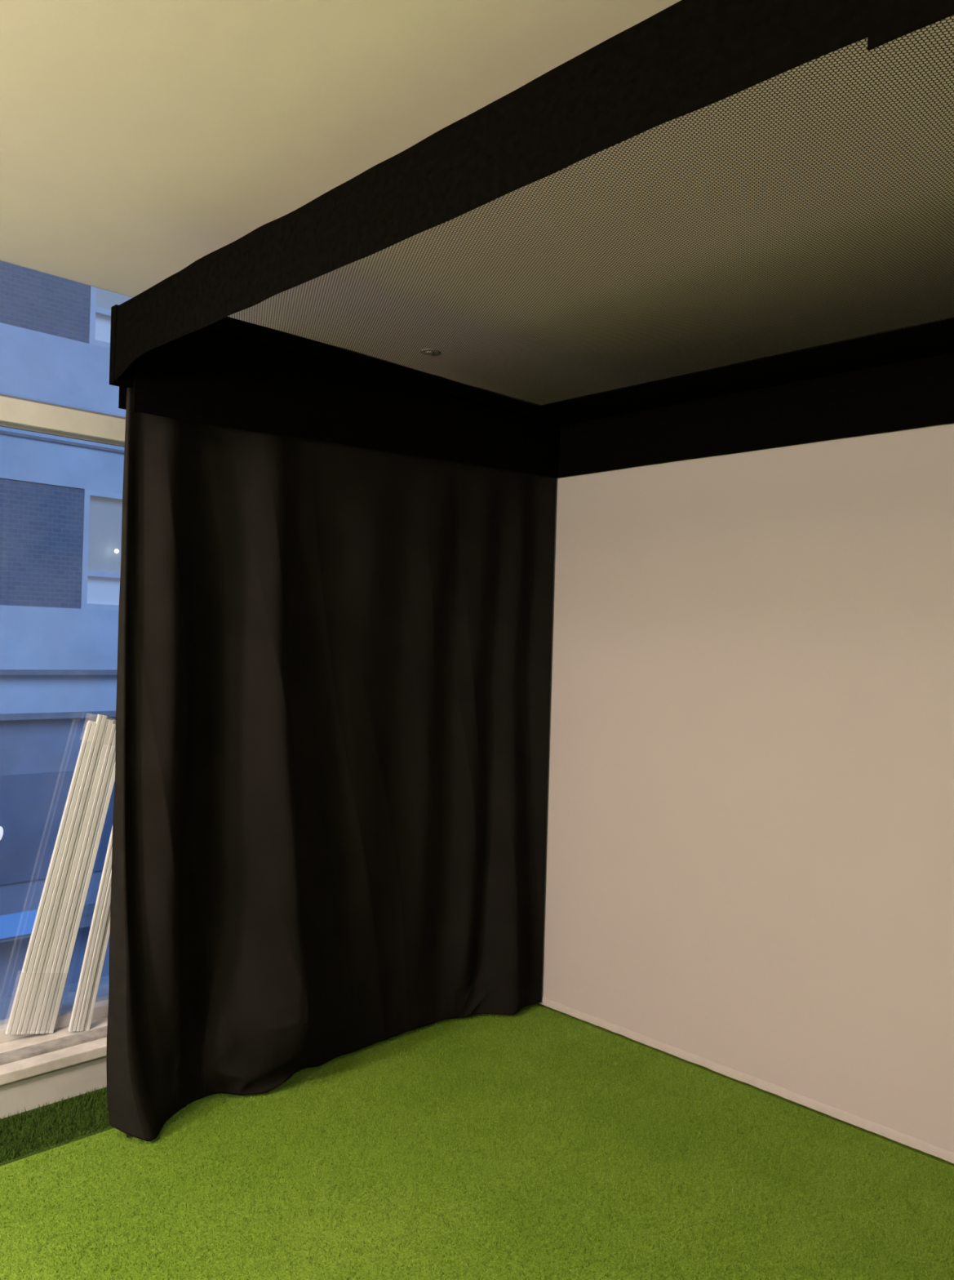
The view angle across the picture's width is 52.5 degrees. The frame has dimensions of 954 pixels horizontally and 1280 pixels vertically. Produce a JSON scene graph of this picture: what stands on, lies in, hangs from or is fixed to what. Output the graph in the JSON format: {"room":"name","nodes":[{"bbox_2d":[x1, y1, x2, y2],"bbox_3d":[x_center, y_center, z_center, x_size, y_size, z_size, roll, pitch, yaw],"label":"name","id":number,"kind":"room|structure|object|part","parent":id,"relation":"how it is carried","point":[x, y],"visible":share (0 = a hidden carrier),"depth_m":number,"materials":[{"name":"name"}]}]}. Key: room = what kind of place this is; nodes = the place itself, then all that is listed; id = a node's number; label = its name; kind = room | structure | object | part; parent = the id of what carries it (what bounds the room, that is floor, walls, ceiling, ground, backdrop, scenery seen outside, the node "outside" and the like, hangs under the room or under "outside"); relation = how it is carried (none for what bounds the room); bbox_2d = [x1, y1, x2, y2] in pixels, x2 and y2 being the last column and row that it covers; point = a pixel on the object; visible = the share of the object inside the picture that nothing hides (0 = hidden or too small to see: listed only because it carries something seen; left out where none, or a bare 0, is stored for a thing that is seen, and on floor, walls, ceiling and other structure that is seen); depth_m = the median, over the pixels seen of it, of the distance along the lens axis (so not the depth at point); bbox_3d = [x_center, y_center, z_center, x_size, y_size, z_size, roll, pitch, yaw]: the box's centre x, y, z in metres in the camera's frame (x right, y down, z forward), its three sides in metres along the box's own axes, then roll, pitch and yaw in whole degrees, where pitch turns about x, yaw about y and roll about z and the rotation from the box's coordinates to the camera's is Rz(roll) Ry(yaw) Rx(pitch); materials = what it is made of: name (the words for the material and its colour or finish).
{"room":"indoor golf simulator","nodes":[
{"label":"indoor golf simulator","id":0,"kind":"room"},
{"bbox_2d":[0,0,953,404],"bbox_3d":[0.016,-1.296,-0.080,8.450,0.150,6.906,2,0,-44],"label":"ceiling","id":1,"kind":"structure","parent":0,"point":[140,140],"depth_m":2.42,"materials":[{"name":"white paint"}]},
{"bbox_2d":[420,348,439,355],"bbox_3d":[-0.199,-1.204,4.054,0.080,0.007,0.080,2,0,-44],"label":"sprinkler","id":2,"kind":"object","parent":1,"relation":"attached to","point":[427,349],"visible":0.57,"depth_m":4.04,"materials":[{"name":"black metal"}]},
{"bbox_2d":[0,1003,953,1166],"bbox_3d":[-0.099,1.579,-0.059,8.450,0.138,7.000,2,0,-44],"label":"floor","id":3,"kind":"structure","parent":0,"point":[539,1004],"depth_m":3.32,"materials":[{"name":"plastic"}]},
{"bbox_2d":[0,1084,214,1165],"bbox_3d":[-0.651,1.492,3.582,3.939,0.024,0.276,2,0,-44],"label":"artificial turf","id":4,"kind":"object","parent":3,"relation":"on","point":[25,1134],"visible":0.1,"depth_m":2.94,"materials":[{"name":"green plastic"}]},
{"bbox_2d":[0,1004,953,1279],"bbox_3d":[0.505,1.523,1.680,2.949,0.012,4.060,2,0,-44],"label":"artificial turf","id":5,"kind":"object","parent":3,"relation":"on","point":[537,1142],"visible":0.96,"depth_m":2.71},
{"bbox_2d":[109,0,953,1137],"bbox_3d":[1.001,0.322,2.010,1.975,2.441,4.110,2,0,-44],"label":"canopy","id":6,"kind":"object","parent":5,"relation":"on","point":[175,343],"visible":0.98,"depth_m":2.44,"materials":[{"name":"black fabric"}]},
{"bbox_2d":[106,387,555,1141],"bbox_3d":[-0.397,0.353,3.441,1.839,2.287,0.226,2,0,-44],"label":"curtain","id":7,"kind":"object","parent":6,"relation":"hanging from","point":[334,671],"visible":0.96,"depth_m":3.30,"materials":[{"name":"black fabric"}]},
{"bbox_2d":[537,422,953,1163],"bbox_3d":[1.671,0.429,2.642,0.007,2.258,3.995,2,0,-44],"label":"projection screen","id":8,"kind":"object","parent":6,"relation":"attached to","point":[749,855],"visible":0.99,"depth_m":3.34,"materials":[{"name":"white fabric"}]},
{"bbox_3d":[-2.444,0.087,2.410,8.250,2.732,0.140,2,0,-44],"label":"wall","id":9,"kind":"structure","parent":0,"visible":0},
{"bbox_2d":[0,1056,106,1119],"bbox_3d":[-1.759,1.417,2.952,2.450,0.117,0.360,2,0,-44],"label":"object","id":10,"kind":"structure","parent":9,"relation":"attached to","point":[28,1093],"depth_m":3.09,"materials":[{"name":"paint"}]},
{"label":"outside","id":11,"kind":"structure","parent":0,"visible":0},
{"bbox_2d":[0,975,109,1020],"bbox_3d":[-3.747,5.113,9.439,24.000,0.150,11.400,2,0,-44],"label":"ground","id":12,"kind":"structure","parent":11,"point":[69,992],"depth_m":13.58,"materials":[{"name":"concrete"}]},
{"bbox_2d":[0,260,132,1085],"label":"window","id":13,"kind":"structure","parent":12,"relation":"on","point":[61,497],"depth_m":13.67,"materials":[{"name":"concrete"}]},
{"bbox_2d":[0,826,3,839],"bbox_3d":[-6.512,2.644,13.164,0.110,0.220,0.100,18,-11,-43],"label":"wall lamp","id":14,"kind":"object","parent":13,"relation":"attached to","point":[1,828],"depth_m":13.16,"materials":[{"name":"white"}]},
{"bbox_3d":[-6.909,-1.354,13.063,3.000,1.730,0.380,2,0,-44],"label":"brick panel","id":15,"kind":"part","parent":13,"relation":"part of","materials":[{"name":"blue brick"}]},
{"bbox_3d":[-6.798,-5.227,13.081,3.000,1.820,0.380,2,0,-44],"label":"brick panel","id":16,"kind":"part","parent":13,"relation":"part of","materials":[{"name":"blue brick"}]},
{"bbox_2d":[0,1026,106,1065],"bbox_3d":[-1.455,1.327,3.108,1.600,0.012,0.065,2,0,-44],"label":"plank","id":17,"kind":"object","parent":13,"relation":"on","point":[44,1047],"visible":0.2,"depth_m":3.16,"materials":[{"name":"white wood"}]},
{"bbox_2d":[4,714,115,1034],"bbox_3d":[-1.400,0.793,3.321,0.389,1.082,0.040,2,0,-44],"label":"blinds","id":18,"kind":"object","parent":13,"relation":"on","point":[36,1005],"visible":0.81,"depth_m":3.30,"materials":[{"name":"white plastic"}]},
{"bbox_3d":[-1.355,0.822,3.356,0.030,1.045,0.013,18,-12,-40],"label":"moulding","id":19,"kind":"part","parent":18,"relation":"part of","materials":[{"name":"white plastic"}]},
{"bbox_2d":[68,826,112,1031],"bbox_3d":[-1.272,0.828,3.370,0.267,1.025,0.016,2,0,-44],"label":"blinds","id":20,"kind":"object","parent":13,"relation":"on","point":[100,930],"visible":0.47,"depth_m":3.33,"materials":[{"name":"white plastic"}]},
{"bbox_3d":[-1.272,0.834,3.368,0.013,1.020,0.022,2,-11,43],"label":"moulding","id":21,"kind":"part","parent":20,"relation":"part of","materials":[{"name":"white plastic"}]},
{"bbox_3d":[-1.256,0.829,3.387,0.022,1.040,0.013,16,-10,-40],"label":"moulding","id":22,"kind":"part","parent":20,"relation":"part of","materials":[{"name":"white plastic"}]},
{"bbox_3d":[-5.182,-4.544,14.516,1.190,0.400,0.030,2,0,-44],"label":"pane","id":23,"kind":"part","parent":13,"relation":"part of","materials":[{"name":"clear glass"}]},
{"bbox_3d":[-5.291,-0.716,14.499,1.190,0.400,0.030,2,0,-44],"label":"pane","id":24,"kind":"part","parent":13,"relation":"part of","materials":[{"name":"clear glass"}]},
{"bbox_3d":[-5.268,-1.541,14.502,1.190,1.090,0.030,2,0,-44],"label":"pane","id":25,"kind":"part","parent":13,"relation":"part of","materials":[{"name":"grey"}]},
{"bbox_3d":[-5.157,-5.414,14.520,1.190,1.180,0.030,2,0,-44],"label":"pane","id":26,"kind":"part","parent":13,"relation":"part of","materials":[{"name":"grey"}]}
]}

